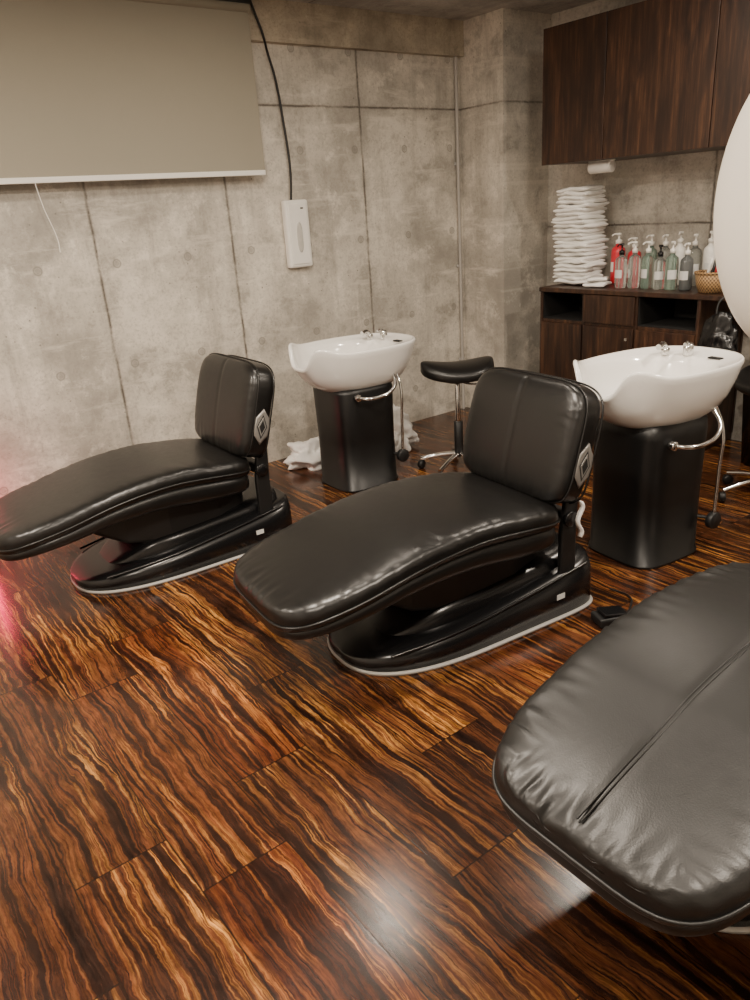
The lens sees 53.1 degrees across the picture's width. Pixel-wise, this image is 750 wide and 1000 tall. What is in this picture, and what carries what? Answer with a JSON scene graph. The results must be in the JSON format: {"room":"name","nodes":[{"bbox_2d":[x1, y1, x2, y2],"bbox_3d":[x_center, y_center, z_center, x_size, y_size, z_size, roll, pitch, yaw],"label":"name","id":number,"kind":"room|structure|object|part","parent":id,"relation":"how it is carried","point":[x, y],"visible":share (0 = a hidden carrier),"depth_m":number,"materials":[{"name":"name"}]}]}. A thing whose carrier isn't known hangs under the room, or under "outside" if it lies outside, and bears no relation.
{"room":"salon","nodes":[
{"label":"salon","id":0,"kind":"room"},
{"bbox_2d":[0,42,466,497],"bbox_3d":[-1.719,-1.204,3.971,5.950,2.680,0.100,-19,26,-34],"label":"wall","id":1,"kind":"structure","parent":0,"point":[106,338],"depth_m":4.53,"materials":[{"name":"concrete"}]},
{"bbox_2d":[0,0,265,251],"bbox_3d":[-1.537,-1.886,3.706,2.232,1.237,0.075,-19,26,-34],"label":"roller blind","id":2,"kind":"object","parent":1,"relation":"attached to","point":[91,90],"visible":1,"depth_m":3.84,"materials":[{"name":"fabric"}]},
{"bbox_3d":[-1.647,-1.422,3.772,0.007,0.340,0.069,10,25,32],"label":"pull cord","id":3,"kind":"part","parent":2,"relation":"part of","materials":[{"name":"white fabric"}]},
{"bbox_2d":[250,1,291,199],"bbox_3d":[-0.598,-2.306,4.399,0.035,1.053,0.203,10,25,31],"label":"power cable","id":4,"kind":"object","parent":1,"relation":"attached to","point":[251,4],"visible":0.97,"depth_m":4.43,"materials":[{"name":"black plastic"}]},
{"bbox_2d":[281,199,312,267],"bbox_3d":[-0.487,-1.672,4.715,0.170,0.400,0.059,-19,26,-34],"label":"controller","id":5,"kind":"object","parent":1,"relation":"attached to","point":[294,212],"visible":1,"depth_m":4.69,"materials":[{"name":"white plastic"}]},
{"bbox_2d":[248,0,463,57],"bbox_3d":[-1.714,-2.347,3.495,5.850,0.210,0.050,-19,26,-34],"label":"beam","id":6,"kind":"structure","parent":1,"relation":"attached to","point":[284,22],"depth_m":4.58,"materials":[{"name":"grey concrete"}]},
{"bbox_2d":[454,57,464,408],"bbox_3d":[0.630,-1.884,5.580,0.050,2.470,0.026,-19,26,-34],"label":"conduit pipe","id":7,"kind":"object","parent":1,"relation":"attached to","point":[457,163],"visible":1,"depth_m":5.49,"materials":[{"name":"grey metal"}]},
{"bbox_2d":[0,407,749,999],"bbox_3d":[0.431,0.757,2.393,6.520,0.100,6.080,-19,26,-34],"label":"floor","id":8,"kind":"structure","parent":0,"point":[199,801],"depth_m":2.08,"materials":[{"name":"brown wood"}]},
{"bbox_2d":[0,353,291,593],"bbox_3d":[-1.127,-0.129,3.537,1.371,0.918,0.645,-18,25,-32],"label":"chair","id":9,"kind":"object","parent":8,"relation":"on","point":[165,511],"visible":0.99,"depth_m":3.49,"materials":[{"name":"black leather"}]},
{"bbox_2d":[195,354,272,456],"bbox_3d":[-0.717,-0.479,3.732,0.153,0.455,0.621,0,15,-37],"label":"cushion","id":10,"kind":"object","parent":9,"relation":"on","point":[234,397],"depth_m":3.57,"materials":[{"name":"black leather"}]},
{"bbox_3d":[-0.530,-0.342,3.512,0.080,0.170,0.006,0,15,-37],"label":"plate","id":11,"kind":"part","parent":9,"relation":"part of","materials":[{"name":"metal"}]},
{"bbox_2d":[283,436,321,470],"bbox_3d":[-0.385,-0.335,4.936,0.464,0.190,0.315,-19,26,-34],"label":"towel","id":12,"kind":"object","parent":8,"relation":"on","point":[306,454],"depth_m":4.84,"materials":[{"name":"white fabric"}]},
{"bbox_2d":[288,328,415,492],"bbox_3d":[-0.100,-0.543,4.468,0.764,0.879,0.566,-18,25,-31],"label":"basin","id":13,"kind":"object","parent":8,"relation":"on","point":[351,377],"visible":0.99,"depth_m":4.33,"materials":[{"name":"white ceramic"}]},
{"bbox_3d":[-0.120,-0.802,4.371,0.756,0.284,0.544,-18,25,-31],"label":"bowl","id":14,"kind":"part","parent":13,"relation":"part of","materials":[{"name":"white ceramic"}]},
{"bbox_3d":[-0.095,-0.570,4.205,0.040,0.040,0.030,-18,25,-31],"label":"handle mount","id":15,"kind":"part","parent":13,"relation":"part of","materials":[{"name":"silver metal"}]},
{"bbox_3d":[0.145,-0.536,4.389,0.031,0.494,0.088,-11,22,-16],"label":"drain rod","id":16,"kind":"part","parent":13,"relation":"part of","materials":[{"name":"silver metal"}]},
{"bbox_2d":[393,404,418,451],"bbox_3d":[0.107,-0.511,5.126,0.306,0.315,0.386,-19,26,-34],"label":"towel","id":17,"kind":"object","parent":8,"relation":"on","point":[410,436],"depth_m":5.04,"materials":[{"name":"white fabric"}]},
{"bbox_2d":[233,367,603,676],"bbox_3d":[0.159,0.072,2.790,1.371,0.918,0.645,-16,24,-28],"label":"chair","id":18,"kind":"object","parent":8,"relation":"on","point":[422,573],"visible":1,"depth_m":2.72,"materials":[{"name":"black leather"}]},
{"bbox_2d":[463,369,600,502],"bbox_3d":[0.591,-0.266,2.952,0.153,0.455,0.620,1,16,-33],"label":"cushion","id":19,"kind":"object","parent":18,"relation":"on","point":[530,436],"depth_m":2.82,"materials":[{"name":"black leather"}]},
{"bbox_3d":[0.757,-0.123,2.720,0.080,0.170,0.006,1,16,-33],"label":"plate","id":20,"kind":"part","parent":18,"relation":"part of","materials":[{"name":"metal"}]},
{"bbox_2d":[417,356,493,472],"bbox_3d":[0.498,-0.518,4.559,0.500,0.688,0.484,-5,21,-1],"label":"stool","id":21,"kind":"object","parent":8,"relation":"on","point":[467,371],"visible":0.84,"depth_m":4.37,"materials":[{"name":"black leather"}]},
{"bbox_3d":[0.404,-0.277,4.667,0.245,0.071,0.028,2,22,16],"label":"leg","id":22,"kind":"part","parent":21,"relation":"part of","materials":[{"name":"silver metal"}]},
{"bbox_3d":[0.453,-0.232,4.541,0.028,0.071,0.245,10,26,33],"label":"leg","id":23,"kind":"part","parent":21,"relation":"part of","materials":[{"name":"silver metal"}]},
{"bbox_3d":[0.484,-0.776,4.436,0.430,0.118,0.336,-5,21,-1],"label":"seat","id":24,"kind":"part","parent":21,"relation":"part of","materials":[{"name":"black leather"}]},
{"bbox_2d":[591,588,632,627],"bbox_3d":[0.956,0.416,2.962,0.145,0.053,0.317,10,25,31],"label":"foot pedal","id":25,"kind":"object","parent":8,"relation":"on","point":[604,616],"visible":0.89,"depth_m":2.88,"materials":[{"name":"black plastic"}]},
{"bbox_2d":[492,562,749,936],"bbox_3d":[1.019,0.465,1.906,1.617,0.718,0.645,-19,26,-33],"label":"chair","id":26,"kind":"object","parent":8,"relation":"on","point":[628,766],"visible":1,"depth_m":1.56,"materials":[{"name":"black leather"}]},
{"bbox_2d":[539,280,743,449],"bbox_3d":[2.145,-0.740,4.441,0.538,0.972,2.590,-19,26,-34],"label":"base cabinet","id":27,"kind":"object","parent":8,"relation":"on","point":[578,322],"visible":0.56,"depth_m":4.75,"materials":[{"name":"brown wood"}]},
{"bbox_3d":[1.275,-0.886,5.161,0.020,0.655,0.336,-19,26,-34],"label":"panel","id":28,"kind":"part","parent":27,"relation":"part of","materials":[{"name":"brown wood"}]},
{"bbox_3d":[1.502,-0.794,4.884,0.020,0.655,0.376,-19,26,-34],"label":"panel","id":29,"kind":"part","parent":27,"relation":"part of","materials":[{"name":"brown wood"}]},
{"bbox_3d":[1.474,-1.198,4.726,0.020,0.175,0.376,-19,26,-34],"label":"panel","id":30,"kind":"part","parent":27,"relation":"part of","materials":[{"name":"brown wood"}]},
{"bbox_2d":[543,318,694,334],"bbox_3d":[1.697,-1.171,4.885,0.500,0.020,1.150,-19,26,-34],"label":"shelf","id":31,"kind":"object","parent":27,"relation":"attached to","point":[655,326],"depth_m":4.67,"materials":[{"name":"brown wood"}]},
{"bbox_2d":[539,280,725,300],"bbox_3d":[2.118,-1.180,4.272,0.530,0.028,2.590,-19,26,-34],"label":"countertop","id":32,"kind":"structure","parent":27,"relation":"on","point":[692,294],"depth_m":4.58,"materials":[{"name":"brown wood"}]},
{"bbox_2d":[551,185,609,284],"bbox_3d":[1.376,-1.773,5.029,0.291,0.620,0.304,-19,26,-34],"label":"towels","id":33,"kind":"object","parent":32,"relation":"on","point":[579,222],"visible":0.98,"depth_m":4.94,"materials":[{"name":"white fabric"}]},
{"bbox_2d":[582,276,611,286],"bbox_3d":[1.444,-1.418,4.868,0.151,0.063,0.158,11,26,34],"label":"folded cloth","id":34,"kind":"object","parent":32,"relation":"on","point":[597,281],"visible":1,"depth_m":4.82,"materials":[{"name":"white fabric"}]},
{"bbox_2d":[610,233,625,283],"bbox_3d":[1.607,-1.600,4.963,0.093,0.317,0.090,0,22,10],"label":"pump bottle","id":35,"kind":"object","parent":32,"relation":"on","point":[615,251],"visible":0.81,"depth_m":4.93,"materials":[{"name":"red plastic"}]},
{"bbox_2d":[614,243,627,287],"bbox_3d":[1.553,-1.479,4.731,0.074,0.267,0.074,0,22,10],"label":"pump bottle","id":36,"kind":"object","parent":32,"relation":"on","point":[620,279],"visible":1,"depth_m":4.71,"materials":[{"name":"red plastic"}]},
{"bbox_2d":[626,237,640,282],"bbox_3d":[1.690,-1.564,4.897,0.090,0.287,0.084,-1,22,8],"label":"pump bottle","id":37,"kind":"object","parent":32,"relation":"on","point":[630,253],"visible":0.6,"depth_m":4.85,"materials":[{"name":"red plastic"}]},
{"bbox_2d":[627,241,640,287],"bbox_3d":[1.615,-1.464,4.669,0.074,0.277,0.074,-14,24,-25],"label":"pump bottle","id":38,"kind":"object","parent":32,"relation":"on","point":[634,262],"visible":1,"depth_m":4.65,"materials":[{"name":"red plastic"}]},
{"bbox_2d":[640,241,653,288],"bbox_3d":[1.675,-1.445,4.607,0.074,0.277,0.074,5,23,23],"label":"pump bottle","id":39,"kind":"object","parent":32,"relation":"on","point":[647,262],"visible":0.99,"depth_m":4.59,"materials":[{"name":"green plastic"}]},
{"bbox_2d":[644,234,657,259],"bbox_3d":[1.765,-1.541,4.804,0.080,0.302,0.080,6,23,23],"label":"pump bottle","id":40,"kind":"object","parent":32,"relation":"on","point":[654,252],"visible":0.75,"depth_m":4.76,"materials":[{"name":"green plastic"}]},
{"bbox_2d":[652,245,665,288],"bbox_3d":[1.724,-1.411,4.540,0.074,0.257,0.074,-11,22,-18],"label":"pump bottle","id":41,"kind":"object","parent":32,"relation":"on","point":[659,263],"visible":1,"depth_m":4.52,"materials":[{"name":"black plastic"}]},
{"bbox_2d":[659,234,669,259],"bbox_3d":[1.827,-1.516,4.729,0.080,0.302,0.080,-5,21,-2],"label":"pump bottle","id":42,"kind":"object","parent":32,"relation":"on","point":[665,249],"visible":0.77,"depth_m":4.68,"materials":[{"name":"white plastic"}]},
{"bbox_2d":[664,241,678,289],"bbox_3d":[1.768,-1.395,4.464,0.074,0.277,0.074,-17,25,-31],"label":"pump bottle","id":43,"kind":"object","parent":32,"relation":"on","point":[672,261],"visible":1,"depth_m":4.45,"materials":[{"name":"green plastic"}]},
{"bbox_2d":[675,231,686,284],"bbox_3d":[1.888,-1.498,4.651,0.080,0.317,0.080,-9,22,-13],"label":"pump bottle","id":44,"kind":"object","parent":32,"relation":"on","point":[680,249],"visible":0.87,"depth_m":4.61,"materials":[{"name":"white plastic"}]},
{"bbox_2d":[678,243,693,290],"bbox_3d":[1.831,-1.372,4.407,0.074,0.267,0.074,-2,21,6],"label":"pump bottle","id":45,"kind":"object","parent":32,"relation":"on","point":[687,262],"visible":1,"depth_m":4.39,"materials":[{"name":"white plastic"}]},
{"bbox_2d":[690,234,701,285],"bbox_3d":[1.950,-1.466,4.579,0.080,0.302,0.080,-12,23,-19],"label":"pump bottle","id":46,"kind":"object","parent":32,"relation":"on","point":[696,252],"visible":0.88,"depth_m":4.54,"materials":[{"name":"white plastic"}]},
{"bbox_2d":[694,257,722,292],"bbox_3d":[1.922,-1.280,4.258,0.210,0.188,0.210,-19,26,-34],"label":"wicker basket","id":47,"kind":"object","parent":32,"relation":"on","point":[707,280],"visible":0.61,"depth_m":4.22,"materials":[{"name":"brown wicker"}]},
{"bbox_3d":[1.900,-1.300,4.274,0.018,0.160,0.018,-13,32,-36],"label":"comb handle","id":48,"kind":"part","parent":47,"relation":"part of","materials":[{"name":"white plastic"}]},
{"bbox_3d":[1.903,-1.283,4.231,0.018,0.160,0.018,-13,33,-36],"label":"comb handle","id":49,"kind":"part","parent":47,"relation":"part of","materials":[{"name":"black plastic"}]},
{"bbox_2d":[702,231,714,269],"bbox_3d":[2.011,-1.448,4.502,0.080,0.317,0.080,-14,23,-24],"label":"pump bottle","id":50,"kind":"object","parent":32,"relation":"on","point":[708,252],"visible":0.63,"depth_m":4.47,"materials":[{"name":"white plastic"}]},
{"bbox_3d":[1.746,-0.695,4.586,0.020,0.655,0.391,-19,26,-34],"label":"panel","id":51,"kind":"part","parent":27,"relation":"part of","materials":[{"name":"brown wood"}]},
{"bbox_3d":[1.910,-0.999,5.109,0.020,0.900,1.170,-19,26,-34],"label":"panel","id":52,"kind":"part","parent":27,"relation":"part of","materials":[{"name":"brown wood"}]},
{"bbox_2d":[698,297,737,351],"bbox_3d":[1.896,-0.898,4.139,0.220,0.445,0.124,14,28,39],"label":"trash bag","id":53,"kind":"object","parent":27,"relation":"hanging from","point":[718,331],"visible":0.55,"depth_m":4.09,"materials":[{"name":"black plastic"}]},
{"bbox_2d":[573,341,744,569],"bbox_3d":[1.233,-0.212,3.332,0.764,0.914,0.566,-16,24,-27],"label":"basin","id":54,"kind":"object","parent":8,"relation":"on","point":[658,400],"visible":0.98,"depth_m":3.21,"materials":[{"name":"white ceramic"}]},
{"bbox_3d":[1.212,-0.487,3.229,0.756,0.284,0.544,-16,24,-27],"label":"bowl","id":55,"kind":"part","parent":54,"relation":"part of","materials":[{"name":"white ceramic"}]},
{"bbox_3d":[1.222,-0.221,3.075,0.040,0.040,0.030,-16,24,-27],"label":"handle mount","id":56,"kind":"part","parent":54,"relation":"part of","materials":[{"name":"silver metal"}]},
{"bbox_3d":[1.473,-0.183,3.244,0.031,0.494,0.088,-9,22,-13],"label":"drain rod","id":57,"kind":"part","parent":54,"relation":"part of","materials":[{"name":"silver metal"}]},
{"bbox_2d":[718,365,749,501],"bbox_3d":[2.006,-0.323,3.814,0.484,0.668,0.500,-6,21,-6],"label":"stool","id":58,"kind":"object","parent":8,"relation":"on","point":[742,384],"visible":0.92,"depth_m":3.88,"materials":[{"name":"black leather"}]},
{"bbox_3d":[1.923,-0.084,3.899,0.245,0.071,0.028,-6,21,-5],"label":"leg","id":59,"kind":"part","parent":58,"relation":"part of","materials":[{"name":"silver metal"}]},
{"bbox_3d":[1.991,-0.133,4.013,0.028,0.071,0.245,-13,23,-22],"label":"leg","id":60,"kind":"part","parent":58,"relation":"part of","materials":[{"name":"silver metal"}]},
{"bbox_3d":[2.009,-0.582,3.720,0.336,0.118,0.430,-6,21,-6],"label":"seat","id":61,"kind":"part","parent":58,"relation":"part of","materials":[{"name":"black leather"}]},
{"bbox_2d":[741,394,749,466],"bbox_3d":[2.298,-0.421,4.345,0.350,0.430,0.350,-19,26,-34],"label":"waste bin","id":62,"kind":"object","parent":8,"relation":"on","point":[745,443],"visible":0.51,"depth_m":4.34,"materials":[{"name":"black plastic"}]},
{"bbox_2d":[286,0,596,20],"bbox_3d":[0.250,-1.828,1.385,6.520,0.100,6.080,-19,26,-34],"label":"ceiling","id":63,"kind":"structure","parent":0,"point":[462,10],"depth_m":4.69,"materials":[{"name":"concrete"}]},
{"bbox_2d":[459,8,550,407],"bbox_3d":[0.973,-2.038,5.624,0.570,2.680,0.510,-19,26,-34],"label":"pillar","id":64,"kind":"structure","parent":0,"point":[505,179],"depth_m":5.31,"materials":[{"name":"grey concrete"}]},
{"bbox_2d":[547,0,749,440],"bbox_3d":[2.992,-1.356,3.514,0.100,2.680,5.470,-19,26,-34],"label":"wall","id":65,"kind":"structure","parent":0,"point":[659,196],"depth_m":4.84,"materials":[{"name":"concrete"}]},
{"bbox_2d":[542,0,749,165],"bbox_3d":[2.138,-2.212,3.746,0.520,0.759,2.892,-19,26,-34],"label":"upper cabinet","id":66,"kind":"object","parent":65,"relation":"attached to","point":[647,78],"visible":0.97,"depth_m":4.14,"materials":[{"name":"brown wood"}]},
{"bbox_3d":[1.195,-2.448,4.519,0.020,0.759,0.460,-19,26,-34],"label":"door panel","id":67,"kind":"part","parent":66,"relation":"part of","materials":[{"name":"brown wood"}]},
{"bbox_2d":[587,159,615,173],"bbox_3d":[1.397,-2.055,4.625,0.072,0.074,0.180,-19,26,-34],"label":"paper towel holder","id":68,"kind":"object","parent":66,"relation":"attached to","point":[609,165],"visible":1,"depth_m":4.59,"materials":[{"name":"white plastic"}]},
{"bbox_3d":[1.543,-2.306,4.093,0.020,0.759,0.665,-19,26,-34],"label":"door panel","id":69,"kind":"part","parent":66,"relation":"part of","materials":[{"name":"brown wood"}]},
{"bbox_3d":[1.945,-2.143,3.603,0.020,0.759,0.635,-19,26,-34],"label":"door panel","id":70,"kind":"part","parent":66,"relation":"part of","materials":[{"name":"brown wood"}]},
{"bbox_2d":[713,94,749,337],"bbox_3d":[1.114,0.107,1.335,1.055,1.787,0.472,-4,21,1],"label":"mirror","id":71,"kind":"object","parent":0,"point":[731,220],"visible":1,"depth_m":1.16,"materials":[{"name":"white mirror"}]}
]}

